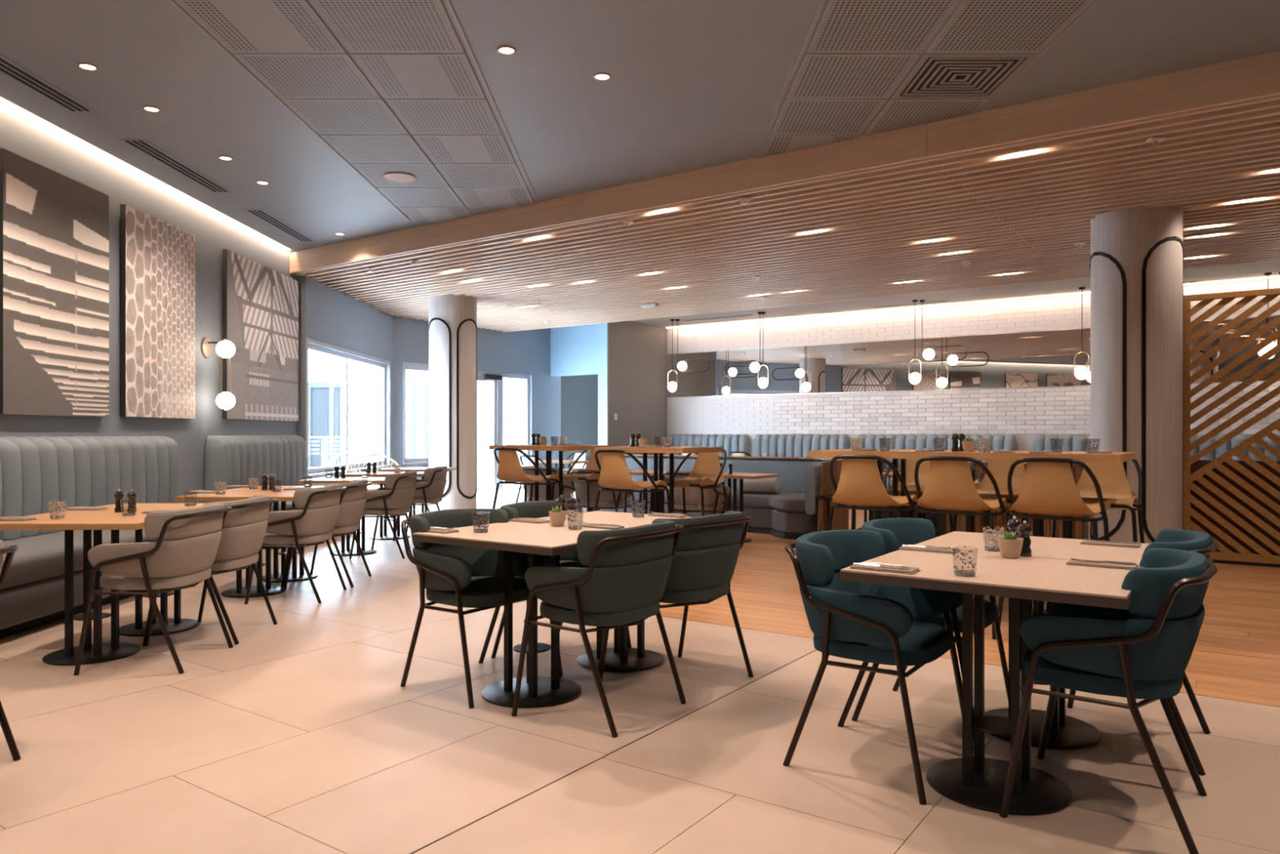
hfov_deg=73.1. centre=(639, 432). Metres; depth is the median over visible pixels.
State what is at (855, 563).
knife
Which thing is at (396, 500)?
dining chair
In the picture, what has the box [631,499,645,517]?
tumbler
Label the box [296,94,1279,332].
ceiling
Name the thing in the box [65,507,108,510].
napkin
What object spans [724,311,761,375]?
pendant lamp
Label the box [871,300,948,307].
ceiling vent
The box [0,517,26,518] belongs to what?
knife
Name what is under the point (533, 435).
pepper mill
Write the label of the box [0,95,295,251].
trim
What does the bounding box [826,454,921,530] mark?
bar stool
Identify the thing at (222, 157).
recessed light
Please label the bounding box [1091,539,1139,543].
knife
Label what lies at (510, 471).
bar stool
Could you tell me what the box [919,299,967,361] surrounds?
pendant lamp
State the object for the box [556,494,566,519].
pepper mill
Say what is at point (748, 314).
ceiling vent
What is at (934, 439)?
tumbler
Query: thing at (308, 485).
tumbler
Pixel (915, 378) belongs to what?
pendant lamp
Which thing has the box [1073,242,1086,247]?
sprinkler
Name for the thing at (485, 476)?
ground
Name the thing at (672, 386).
pendant lamp
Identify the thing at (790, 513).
curved sofa
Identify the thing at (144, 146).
ceiling vent
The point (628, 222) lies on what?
sprinkler
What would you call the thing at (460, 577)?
dining chair
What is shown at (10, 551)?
dining chair
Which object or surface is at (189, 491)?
napkin
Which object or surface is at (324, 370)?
window
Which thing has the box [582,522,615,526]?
fork
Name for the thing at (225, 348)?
wall lamp
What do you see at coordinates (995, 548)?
tumbler
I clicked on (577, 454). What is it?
sling chair
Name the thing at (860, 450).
napkin
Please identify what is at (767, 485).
bolster
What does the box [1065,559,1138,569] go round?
napkin
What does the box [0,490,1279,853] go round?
floor
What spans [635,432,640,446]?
pepper mill
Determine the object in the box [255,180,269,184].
recessed light
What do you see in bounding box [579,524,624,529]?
napkin
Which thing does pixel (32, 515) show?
fork
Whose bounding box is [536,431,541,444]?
pepper mill
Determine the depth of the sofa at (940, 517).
9.84 m
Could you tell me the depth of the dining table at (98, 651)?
4.52 m
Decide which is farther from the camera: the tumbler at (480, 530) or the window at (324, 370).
the window at (324, 370)
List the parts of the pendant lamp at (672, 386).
globe, cord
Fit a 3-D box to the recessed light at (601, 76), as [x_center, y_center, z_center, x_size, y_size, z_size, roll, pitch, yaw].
[-0.240,-2.265,5.500,0.116,0.007,0.116,0,0,0]
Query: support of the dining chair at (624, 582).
on the floor
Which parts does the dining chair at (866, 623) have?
leg, leg, seat, seat rail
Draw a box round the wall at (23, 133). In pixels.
[0,97,296,537]
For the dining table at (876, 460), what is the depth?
14.67 m
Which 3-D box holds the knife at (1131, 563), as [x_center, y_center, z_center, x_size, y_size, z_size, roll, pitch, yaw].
[1.578,0.437,2.939,0.190,0.007,0.010,0,0,36]
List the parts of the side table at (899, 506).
leg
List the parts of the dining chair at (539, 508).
leg, seat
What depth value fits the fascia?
6.56 m
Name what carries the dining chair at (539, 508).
on the floor
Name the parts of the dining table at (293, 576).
post, post, post, post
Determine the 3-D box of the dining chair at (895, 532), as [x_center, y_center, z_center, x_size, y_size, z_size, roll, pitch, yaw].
[1.212,0.780,3.621,0.554,0.809,0.608,0,0,35]
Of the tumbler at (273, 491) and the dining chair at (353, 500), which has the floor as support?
the dining chair at (353, 500)
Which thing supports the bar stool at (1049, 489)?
on the floor
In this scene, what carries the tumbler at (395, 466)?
on the dining table at (389, 536)
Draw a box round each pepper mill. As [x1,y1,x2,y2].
[114,488,124,512]
[127,488,137,512]
[261,473,268,490]
[268,473,275,490]
[333,464,339,478]
[340,464,346,478]
[366,461,371,472]
[372,461,376,472]
[531,431,536,444]
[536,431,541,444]
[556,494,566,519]
[567,495,577,521]
[630,431,635,446]
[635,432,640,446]
[728,462,733,474]
[951,431,959,451]
[958,431,965,451]
[971,468,975,480]
[1007,515,1021,537]
[1017,520,1032,556]
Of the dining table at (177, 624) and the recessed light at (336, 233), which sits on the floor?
the dining table at (177, 624)
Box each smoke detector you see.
[408,259,417,265]
[737,196,750,204]
[961,261,971,266]
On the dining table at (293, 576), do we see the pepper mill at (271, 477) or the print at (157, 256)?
the pepper mill at (271, 477)
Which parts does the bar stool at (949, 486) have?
leg, leg, sling seat, seat frame, leg, leg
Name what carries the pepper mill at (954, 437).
on the table at (895, 454)
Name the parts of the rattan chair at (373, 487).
seat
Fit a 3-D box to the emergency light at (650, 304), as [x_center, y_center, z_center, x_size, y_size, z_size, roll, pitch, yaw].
[0.150,-1.990,13.500,0.280,0.060,0.110,0,0,35]
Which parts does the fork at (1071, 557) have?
handle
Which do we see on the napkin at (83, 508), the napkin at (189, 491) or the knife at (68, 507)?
the knife at (68, 507)
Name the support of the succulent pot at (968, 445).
on the table at (895, 454)
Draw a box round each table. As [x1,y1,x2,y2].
[0,511,147,665]
[58,502,205,635]
[173,490,295,597]
[223,485,324,582]
[297,476,385,555]
[345,471,423,539]
[377,466,457,527]
[412,521,613,707]
[488,444,608,501]
[537,511,693,671]
[538,459,588,494]
[562,467,631,512]
[594,445,722,514]
[628,469,666,513]
[720,472,779,542]
[808,448,1135,616]
[814,494,866,531]
[840,549,1142,814]
[864,505,913,522]
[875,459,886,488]
[882,471,925,518]
[915,531,1149,749]
[965,479,991,533]
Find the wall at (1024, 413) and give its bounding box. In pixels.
[666,277,1279,456]
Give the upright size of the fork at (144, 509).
0.011 m
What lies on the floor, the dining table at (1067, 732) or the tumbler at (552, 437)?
the dining table at (1067, 732)
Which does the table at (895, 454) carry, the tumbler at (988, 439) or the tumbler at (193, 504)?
the tumbler at (988, 439)
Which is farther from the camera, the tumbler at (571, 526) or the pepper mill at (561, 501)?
the pepper mill at (561, 501)
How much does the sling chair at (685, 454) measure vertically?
0.852 m
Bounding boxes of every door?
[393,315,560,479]
[476,371,529,493]
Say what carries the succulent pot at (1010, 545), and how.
on the dining table at (979, 781)
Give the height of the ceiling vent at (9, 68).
0.009 m
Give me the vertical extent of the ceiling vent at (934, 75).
0.012 m
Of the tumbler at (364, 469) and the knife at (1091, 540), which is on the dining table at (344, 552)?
the tumbler at (364, 469)
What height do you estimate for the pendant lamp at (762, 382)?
1.443 m
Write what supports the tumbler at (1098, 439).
on the table at (895, 454)
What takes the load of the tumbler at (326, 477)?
on the dining table at (344, 552)
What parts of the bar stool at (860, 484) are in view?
leg, leg, sling seat, seat frame, leg, leg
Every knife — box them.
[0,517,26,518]
[67,506,83,508]
[512,517,540,520]
[853,562,908,568]
[902,544,949,549]
[1078,559,1136,564]
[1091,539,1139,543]
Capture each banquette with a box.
[0,435,180,638]
[204,435,307,549]
[666,434,750,456]
[753,434,849,457]
[856,434,1017,486]
[1031,434,1090,463]
[1190,434,1279,461]
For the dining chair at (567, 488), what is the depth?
9.76 m
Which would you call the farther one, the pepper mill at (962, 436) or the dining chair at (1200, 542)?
the pepper mill at (962, 436)
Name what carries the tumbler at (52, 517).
on the dining table at (98, 651)
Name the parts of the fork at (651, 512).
handle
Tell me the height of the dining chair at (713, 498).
0.809 m
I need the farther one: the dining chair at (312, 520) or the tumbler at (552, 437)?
the tumbler at (552, 437)
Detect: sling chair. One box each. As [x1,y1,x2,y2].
[515,454,546,502]
[564,452,588,495]
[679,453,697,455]
[729,451,751,456]
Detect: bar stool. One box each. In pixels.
[492,447,561,508]
[551,445,617,512]
[594,449,671,513]
[657,448,728,515]
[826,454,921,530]
[882,458,952,537]
[914,456,1009,639]
[952,459,1032,609]
[995,457,1109,639]
[1045,458,1144,611]
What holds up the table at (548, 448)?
on the floor
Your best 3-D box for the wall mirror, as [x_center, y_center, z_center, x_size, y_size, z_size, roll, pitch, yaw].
[5.735,-1.230,15.026,12.598,0.940,0.013,0,0,35]
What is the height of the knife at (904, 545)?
0.007 m
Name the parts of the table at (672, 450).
post, post, post, post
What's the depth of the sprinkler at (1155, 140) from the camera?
5.92 m
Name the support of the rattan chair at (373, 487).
on the floor
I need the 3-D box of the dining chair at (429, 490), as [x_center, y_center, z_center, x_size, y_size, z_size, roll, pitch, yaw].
[-2.439,0.780,9.751,0.554,0.809,0.608,0,0,-2]
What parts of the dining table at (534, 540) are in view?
post, post, post, post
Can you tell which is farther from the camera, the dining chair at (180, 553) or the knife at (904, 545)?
the dining chair at (180, 553)
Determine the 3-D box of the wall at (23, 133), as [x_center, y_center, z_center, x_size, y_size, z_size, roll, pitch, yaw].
[-4.520,-0.695,4.310,0.200,3.750,13.620,0,0,0]
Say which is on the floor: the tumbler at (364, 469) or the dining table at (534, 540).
the dining table at (534, 540)
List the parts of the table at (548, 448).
post, post, post, post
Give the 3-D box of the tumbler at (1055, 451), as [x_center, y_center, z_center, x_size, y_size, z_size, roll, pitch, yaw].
[2.598,0.079,5.385,0.081,0.088,0.081,0,0,-9]
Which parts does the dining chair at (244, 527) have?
leg, seat rail, seat, leg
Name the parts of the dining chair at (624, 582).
seat rail, leg, seat, leg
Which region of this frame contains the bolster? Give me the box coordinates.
[737,476,781,493]
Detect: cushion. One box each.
[0,528,149,589]
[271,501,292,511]
[626,488,805,512]
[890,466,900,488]
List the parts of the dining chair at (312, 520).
seat rail, seat, leg, leg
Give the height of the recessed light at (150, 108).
0.007 m
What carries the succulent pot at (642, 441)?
on the table at (672, 450)
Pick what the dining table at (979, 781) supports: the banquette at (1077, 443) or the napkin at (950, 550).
the napkin at (950, 550)
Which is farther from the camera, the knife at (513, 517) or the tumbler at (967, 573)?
the knife at (513, 517)
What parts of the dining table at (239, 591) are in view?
post, post, post, post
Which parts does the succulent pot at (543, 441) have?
pot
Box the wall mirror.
[667,315,1279,397]
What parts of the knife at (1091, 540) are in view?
handle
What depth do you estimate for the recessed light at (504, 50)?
5.12 m
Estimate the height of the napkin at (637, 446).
0.010 m
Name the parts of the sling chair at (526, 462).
leg, sling seat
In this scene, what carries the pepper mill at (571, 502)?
on the dining table at (619, 658)
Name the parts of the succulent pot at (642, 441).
pot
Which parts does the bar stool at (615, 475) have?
leg, leg, sling seat, seat frame, leg, leg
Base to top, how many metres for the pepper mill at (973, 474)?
0.132 m
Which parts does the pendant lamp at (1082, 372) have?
globe, cord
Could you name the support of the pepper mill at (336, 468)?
on the dining table at (344, 552)
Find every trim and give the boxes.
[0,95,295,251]
[598,322,608,444]
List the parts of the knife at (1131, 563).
handle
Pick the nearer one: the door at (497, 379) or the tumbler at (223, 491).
the tumbler at (223, 491)
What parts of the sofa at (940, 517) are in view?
backrest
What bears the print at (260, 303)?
attached to the wall at (23, 133)
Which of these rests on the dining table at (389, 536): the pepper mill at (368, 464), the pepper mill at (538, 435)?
the pepper mill at (368, 464)
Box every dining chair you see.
[0,539,21,760]
[73,502,233,675]
[142,495,277,646]
[244,484,346,604]
[284,480,372,588]
[349,471,420,559]
[392,466,449,541]
[400,508,561,708]
[491,500,631,674]
[511,519,686,737]
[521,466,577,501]
[568,468,635,512]
[598,511,753,698]
[663,470,731,514]
[782,529,973,804]
[851,517,1008,742]
[999,547,1217,853]
[1045,528,1219,775]
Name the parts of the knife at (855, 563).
handle, blade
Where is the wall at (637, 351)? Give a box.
[608,320,666,454]
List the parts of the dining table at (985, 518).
post, post, post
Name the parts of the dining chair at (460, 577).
leg, seat rail, seat, leg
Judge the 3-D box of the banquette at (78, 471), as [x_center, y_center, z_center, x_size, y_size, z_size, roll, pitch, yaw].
[-3.980,0.603,5.275,0.860,1.155,5.390,0,0,0]
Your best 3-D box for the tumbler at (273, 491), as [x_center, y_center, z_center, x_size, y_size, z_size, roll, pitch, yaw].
[-2.780,0.406,6.612,0.081,0.088,0.081,0,0,0]
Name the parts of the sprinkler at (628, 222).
plate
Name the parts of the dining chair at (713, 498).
seat, seat rail, leg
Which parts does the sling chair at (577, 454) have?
sling seat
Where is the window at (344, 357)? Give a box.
[305,337,391,476]
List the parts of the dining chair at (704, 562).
seat rail, seat, leg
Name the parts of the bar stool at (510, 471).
leg, leg, sling seat, seat frame, leg, leg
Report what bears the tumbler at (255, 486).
on the dining table at (293, 576)
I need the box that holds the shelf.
[308,435,348,466]
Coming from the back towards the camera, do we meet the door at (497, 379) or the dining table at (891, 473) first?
the door at (497, 379)
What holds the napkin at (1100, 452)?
on the table at (895, 454)
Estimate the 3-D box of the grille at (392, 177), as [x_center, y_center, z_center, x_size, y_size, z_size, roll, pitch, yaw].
[-2.120,-2.250,7.620,0.236,0.008,0.236,0,0,0]
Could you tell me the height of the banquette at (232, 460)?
1.155 m
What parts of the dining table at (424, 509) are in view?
post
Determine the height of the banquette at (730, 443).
1.155 m
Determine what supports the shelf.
on the ground
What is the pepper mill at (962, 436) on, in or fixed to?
on the table at (895, 454)
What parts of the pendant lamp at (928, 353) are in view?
cord, globe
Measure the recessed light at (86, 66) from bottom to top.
0.007 m
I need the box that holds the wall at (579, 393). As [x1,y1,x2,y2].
[505,323,598,468]
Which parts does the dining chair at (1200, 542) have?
leg, leg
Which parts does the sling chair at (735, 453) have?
sling seat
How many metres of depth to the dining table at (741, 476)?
9.36 m
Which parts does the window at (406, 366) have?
sill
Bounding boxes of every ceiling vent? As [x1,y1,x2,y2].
[0,53,97,111]
[119,139,233,192]
[244,209,315,241]
[683,314,753,320]
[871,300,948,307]
[890,53,1039,98]
[1183,280,1199,283]
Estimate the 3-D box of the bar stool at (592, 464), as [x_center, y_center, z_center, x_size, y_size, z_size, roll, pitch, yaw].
[-0.559,0.659,8.941,0.555,1.047,0.577,0,0,35]
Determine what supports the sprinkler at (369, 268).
attached to the ceiling at (1017, 211)
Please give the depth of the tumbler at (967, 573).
2.72 m
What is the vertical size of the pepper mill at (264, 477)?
0.132 m
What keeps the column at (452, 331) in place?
on the floor
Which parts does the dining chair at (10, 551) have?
leg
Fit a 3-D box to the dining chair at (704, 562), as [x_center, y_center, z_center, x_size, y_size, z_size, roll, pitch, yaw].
[0.198,0.780,4.159,0.554,0.809,0.608,0,0,44]
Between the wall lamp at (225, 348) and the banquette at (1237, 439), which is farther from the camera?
the banquette at (1237, 439)
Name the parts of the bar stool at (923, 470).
leg, sling seat, leg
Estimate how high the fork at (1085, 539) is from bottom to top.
0.011 m
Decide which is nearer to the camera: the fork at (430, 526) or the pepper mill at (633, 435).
the fork at (430, 526)
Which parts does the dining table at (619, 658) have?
post, post, post, post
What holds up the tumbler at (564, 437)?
on the table at (548, 448)
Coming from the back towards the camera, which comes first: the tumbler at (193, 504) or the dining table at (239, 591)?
the dining table at (239, 591)
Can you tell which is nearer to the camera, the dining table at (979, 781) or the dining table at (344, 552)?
the dining table at (979, 781)
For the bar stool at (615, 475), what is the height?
1.047 m
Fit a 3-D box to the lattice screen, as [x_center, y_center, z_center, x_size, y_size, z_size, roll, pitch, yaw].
[6.013,-0.045,7.338,2.400,2.450,0.085,0,0,35]
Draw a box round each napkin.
[0,517,36,520]
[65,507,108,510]
[141,511,155,513]
[187,491,219,493]
[225,485,253,487]
[282,488,300,489]
[427,527,459,533]
[508,518,550,523]
[560,444,582,445]
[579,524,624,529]
[636,445,662,447]
[648,513,688,517]
[849,562,920,573]
[853,448,876,451]
[898,544,960,553]
[915,449,937,451]
[992,450,1015,453]
[1028,451,1050,453]
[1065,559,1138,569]
[1080,539,1141,547]
[1092,451,1112,453]
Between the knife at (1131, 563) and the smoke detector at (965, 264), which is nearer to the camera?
the knife at (1131, 563)
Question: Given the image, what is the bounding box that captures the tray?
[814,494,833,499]
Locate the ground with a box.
[476,468,524,493]
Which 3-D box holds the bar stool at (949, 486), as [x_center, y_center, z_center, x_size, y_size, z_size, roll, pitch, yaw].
[1.970,0.659,5.320,0.555,1.047,0.577,0,0,35]
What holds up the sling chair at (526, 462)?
on the floor
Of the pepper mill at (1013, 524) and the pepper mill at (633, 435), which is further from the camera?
the pepper mill at (633, 435)
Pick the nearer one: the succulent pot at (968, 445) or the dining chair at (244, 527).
the dining chair at (244, 527)
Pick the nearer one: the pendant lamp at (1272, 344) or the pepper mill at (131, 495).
the pepper mill at (131, 495)
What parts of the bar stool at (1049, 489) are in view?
leg, leg, sling seat, seat frame, leg, leg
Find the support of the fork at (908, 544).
on the napkin at (950, 550)
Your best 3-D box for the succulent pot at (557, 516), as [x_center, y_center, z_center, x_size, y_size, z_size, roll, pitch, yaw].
[-0.400,0.399,4.191,0.086,0.101,0.094,0,0,0]
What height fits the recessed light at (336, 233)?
0.007 m
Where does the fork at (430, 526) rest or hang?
on the napkin at (449, 531)
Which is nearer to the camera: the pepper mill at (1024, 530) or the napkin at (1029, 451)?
the pepper mill at (1024, 530)
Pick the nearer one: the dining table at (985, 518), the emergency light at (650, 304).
the dining table at (985, 518)
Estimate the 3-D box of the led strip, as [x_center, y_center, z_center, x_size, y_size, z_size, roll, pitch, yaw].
[5.676,-2.252,14.942,12.498,0.025,0.010,0,0,35]
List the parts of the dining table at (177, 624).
post, post, post, post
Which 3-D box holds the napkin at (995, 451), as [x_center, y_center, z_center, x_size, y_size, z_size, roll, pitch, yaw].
[2.280,0.118,5.412,0.090,0.010,0.210,0,0,35]
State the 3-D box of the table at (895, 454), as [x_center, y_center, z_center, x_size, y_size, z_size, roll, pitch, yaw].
[2.186,0.651,5.796,1.910,1.057,0.800,0,0,35]
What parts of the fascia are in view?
fascia panel, fascia panel, fascia panel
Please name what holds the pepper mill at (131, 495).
on the dining table at (98, 651)
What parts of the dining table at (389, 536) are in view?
post, post, post, post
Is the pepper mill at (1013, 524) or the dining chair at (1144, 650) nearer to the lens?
the dining chair at (1144, 650)
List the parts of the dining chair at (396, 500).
seat rail, seat, leg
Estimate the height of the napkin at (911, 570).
0.010 m
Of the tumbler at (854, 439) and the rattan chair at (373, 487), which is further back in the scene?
the rattan chair at (373, 487)
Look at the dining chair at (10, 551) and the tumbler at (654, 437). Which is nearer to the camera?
the dining chair at (10, 551)
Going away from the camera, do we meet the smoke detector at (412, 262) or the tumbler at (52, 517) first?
the tumbler at (52, 517)
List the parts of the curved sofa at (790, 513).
backrest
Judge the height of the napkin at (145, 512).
0.010 m
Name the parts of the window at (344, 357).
sill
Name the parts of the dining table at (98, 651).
post, post, post, post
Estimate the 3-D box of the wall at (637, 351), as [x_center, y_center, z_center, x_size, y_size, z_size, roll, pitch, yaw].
[-0.051,-0.595,17.941,0.220,3.550,2.300,0,0,35]
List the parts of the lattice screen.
backing panel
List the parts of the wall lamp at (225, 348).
plate, globe, globe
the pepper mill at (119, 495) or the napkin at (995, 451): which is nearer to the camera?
the pepper mill at (119, 495)
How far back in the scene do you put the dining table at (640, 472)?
10.10 m
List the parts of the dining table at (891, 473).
post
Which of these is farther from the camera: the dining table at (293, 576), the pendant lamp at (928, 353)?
the pendant lamp at (928, 353)
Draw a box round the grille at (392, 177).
[386,173,413,182]
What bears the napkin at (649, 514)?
on the dining table at (619, 658)
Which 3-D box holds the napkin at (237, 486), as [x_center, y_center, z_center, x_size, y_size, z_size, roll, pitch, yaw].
[-3.309,0.445,7.147,0.210,0.010,0.090,0,0,0]
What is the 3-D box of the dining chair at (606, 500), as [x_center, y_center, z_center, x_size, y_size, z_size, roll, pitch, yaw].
[-0.410,0.780,9.258,0.608,0.809,0.554,0,0,35]
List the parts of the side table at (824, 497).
leg, leg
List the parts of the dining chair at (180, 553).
seat rail, seat, leg, leg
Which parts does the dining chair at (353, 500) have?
leg, seat rail, seat, leg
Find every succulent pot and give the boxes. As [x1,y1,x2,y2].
[538,435,547,444]
[548,506,566,526]
[638,435,648,444]
[961,436,975,451]
[997,530,1023,558]
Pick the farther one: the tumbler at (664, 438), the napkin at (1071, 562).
the tumbler at (664, 438)
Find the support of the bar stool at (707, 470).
on the floor
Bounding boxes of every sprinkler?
[364,267,374,271]
[622,220,633,226]
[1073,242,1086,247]
[1146,137,1166,146]
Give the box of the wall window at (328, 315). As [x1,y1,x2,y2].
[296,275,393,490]
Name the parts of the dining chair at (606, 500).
seat, seat rail, leg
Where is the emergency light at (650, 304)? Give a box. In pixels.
[640,302,658,308]
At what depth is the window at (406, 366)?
15.25 m
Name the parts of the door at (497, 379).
handle, rail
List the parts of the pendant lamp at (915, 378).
globe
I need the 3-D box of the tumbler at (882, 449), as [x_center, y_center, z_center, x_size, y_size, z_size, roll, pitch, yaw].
[1.660,0.079,5.860,0.081,0.088,0.081,0,0,-37]
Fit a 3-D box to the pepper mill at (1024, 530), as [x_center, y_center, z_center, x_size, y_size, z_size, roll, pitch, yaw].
[1.405,0.384,3.156,0.050,0.132,0.049,0,0,0]
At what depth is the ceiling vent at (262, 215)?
9.41 m
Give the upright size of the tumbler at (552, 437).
0.088 m
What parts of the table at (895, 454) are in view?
post, post, post, post, post, post, post, post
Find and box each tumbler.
[48,501,66,519]
[120,498,137,515]
[182,490,197,506]
[214,481,226,494]
[248,477,258,488]
[271,480,281,492]
[302,475,313,487]
[324,469,332,478]
[360,468,368,477]
[394,465,401,472]
[471,511,489,533]
[550,436,558,445]
[558,436,566,444]
[566,509,583,529]
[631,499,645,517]
[653,436,662,445]
[662,436,671,447]
[850,437,862,450]
[879,438,890,451]
[933,438,945,451]
[951,545,978,577]
[977,438,991,452]
[977,471,985,482]
[982,526,1004,551]
[1049,438,1063,453]
[1085,438,1100,453]
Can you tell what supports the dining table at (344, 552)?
on the floor
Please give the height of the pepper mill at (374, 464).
0.132 m
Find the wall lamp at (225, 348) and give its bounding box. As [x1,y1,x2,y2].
[200,337,235,410]
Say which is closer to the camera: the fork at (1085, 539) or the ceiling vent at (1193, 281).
the fork at (1085, 539)
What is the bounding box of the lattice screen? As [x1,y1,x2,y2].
[1183,288,1279,567]
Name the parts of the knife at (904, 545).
handle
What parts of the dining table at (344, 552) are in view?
post, post, post, post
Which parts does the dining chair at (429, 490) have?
seat rail, leg, seat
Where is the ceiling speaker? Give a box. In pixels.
[383,172,415,182]
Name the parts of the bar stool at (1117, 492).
leg, sling seat, leg, seat frame, leg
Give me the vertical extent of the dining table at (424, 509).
0.730 m
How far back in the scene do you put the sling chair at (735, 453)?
15.35 m
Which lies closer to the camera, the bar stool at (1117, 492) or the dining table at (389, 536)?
the bar stool at (1117, 492)
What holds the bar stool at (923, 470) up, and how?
on the floor
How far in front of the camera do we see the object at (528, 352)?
17.47 m
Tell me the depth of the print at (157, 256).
7.78 m
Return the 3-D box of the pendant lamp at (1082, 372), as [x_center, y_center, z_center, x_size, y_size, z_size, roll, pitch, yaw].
[6.891,-1.543,13.470,0.190,1.453,0.187,0,0,-5]
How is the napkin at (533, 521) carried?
on the dining table at (534, 540)
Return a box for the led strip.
[666,275,1279,328]
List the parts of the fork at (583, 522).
handle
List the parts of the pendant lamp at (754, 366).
globe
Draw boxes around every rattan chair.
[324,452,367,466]
[345,453,399,520]
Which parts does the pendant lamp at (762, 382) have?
globe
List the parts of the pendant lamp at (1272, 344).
cord, globe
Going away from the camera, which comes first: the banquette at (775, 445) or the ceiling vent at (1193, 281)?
the ceiling vent at (1193, 281)
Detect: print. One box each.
[0,148,109,417]
[120,204,195,418]
[222,248,298,421]
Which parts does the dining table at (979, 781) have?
post, post, post, post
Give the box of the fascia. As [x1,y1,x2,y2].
[289,50,1279,275]
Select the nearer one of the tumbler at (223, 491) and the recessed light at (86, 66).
the recessed light at (86, 66)
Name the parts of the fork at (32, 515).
handle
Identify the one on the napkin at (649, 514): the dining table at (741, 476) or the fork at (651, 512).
the fork at (651, 512)
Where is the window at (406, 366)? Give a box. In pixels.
[402,361,427,464]
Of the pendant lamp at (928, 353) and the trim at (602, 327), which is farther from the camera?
the trim at (602, 327)
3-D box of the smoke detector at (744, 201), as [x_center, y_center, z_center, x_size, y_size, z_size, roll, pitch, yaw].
[0.897,-1.995,7.448,0.110,0.050,0.110,0,0,0]
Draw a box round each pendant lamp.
[667,319,677,392]
[675,319,710,373]
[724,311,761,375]
[757,311,768,388]
[908,299,921,385]
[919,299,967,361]
[1074,286,1089,380]
[1257,272,1278,354]
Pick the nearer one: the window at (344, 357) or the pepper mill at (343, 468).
the pepper mill at (343, 468)
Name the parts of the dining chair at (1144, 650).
seat rail, seat, leg, leg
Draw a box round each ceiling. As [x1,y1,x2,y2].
[0,0,1279,251]
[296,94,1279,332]
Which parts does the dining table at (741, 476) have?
post, post, post, post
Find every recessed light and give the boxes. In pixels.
[76,62,98,71]
[142,106,160,112]
[217,155,233,160]
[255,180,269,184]
[334,232,345,235]
[497,45,516,54]
[593,72,611,80]
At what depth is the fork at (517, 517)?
4.39 m
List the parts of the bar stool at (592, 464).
leg, sling seat, leg, leg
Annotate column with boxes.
[427,293,477,511]
[1089,204,1183,543]
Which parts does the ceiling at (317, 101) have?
panel, panel, panel, panel, panel, panel, panel, panel, panel, panel, panel, panel, panel, panel, panel, panel, panel, panel, panel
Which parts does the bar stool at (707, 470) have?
leg, leg, sling seat, leg, seat frame, leg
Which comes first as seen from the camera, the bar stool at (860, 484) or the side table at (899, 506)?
the bar stool at (860, 484)
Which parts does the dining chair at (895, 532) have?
leg, leg, seat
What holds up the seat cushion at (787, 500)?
on the curved sofa at (790, 513)
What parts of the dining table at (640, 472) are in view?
post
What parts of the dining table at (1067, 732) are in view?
post, post, post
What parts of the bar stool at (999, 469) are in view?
leg, leg, sling seat, leg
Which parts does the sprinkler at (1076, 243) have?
plate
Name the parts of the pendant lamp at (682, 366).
globe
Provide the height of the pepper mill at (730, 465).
0.132 m
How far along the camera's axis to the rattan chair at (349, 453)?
14.99 m
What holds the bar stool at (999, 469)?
on the floor
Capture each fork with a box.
[0,515,33,517]
[144,509,169,511]
[430,526,455,528]
[517,517,547,519]
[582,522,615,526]
[650,511,680,515]
[860,562,915,566]
[907,544,955,547]
[1071,557,1129,564]
[1084,538,1134,543]
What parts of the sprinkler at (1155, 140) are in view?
plate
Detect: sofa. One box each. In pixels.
[593,453,848,539]
[874,458,981,536]
[946,461,1090,539]
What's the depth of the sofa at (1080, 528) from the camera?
8.60 m
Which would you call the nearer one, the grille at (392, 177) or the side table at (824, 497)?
the grille at (392, 177)
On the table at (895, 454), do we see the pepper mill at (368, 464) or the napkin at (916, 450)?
the napkin at (916, 450)
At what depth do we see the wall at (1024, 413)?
15.57 m
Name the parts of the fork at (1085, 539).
handle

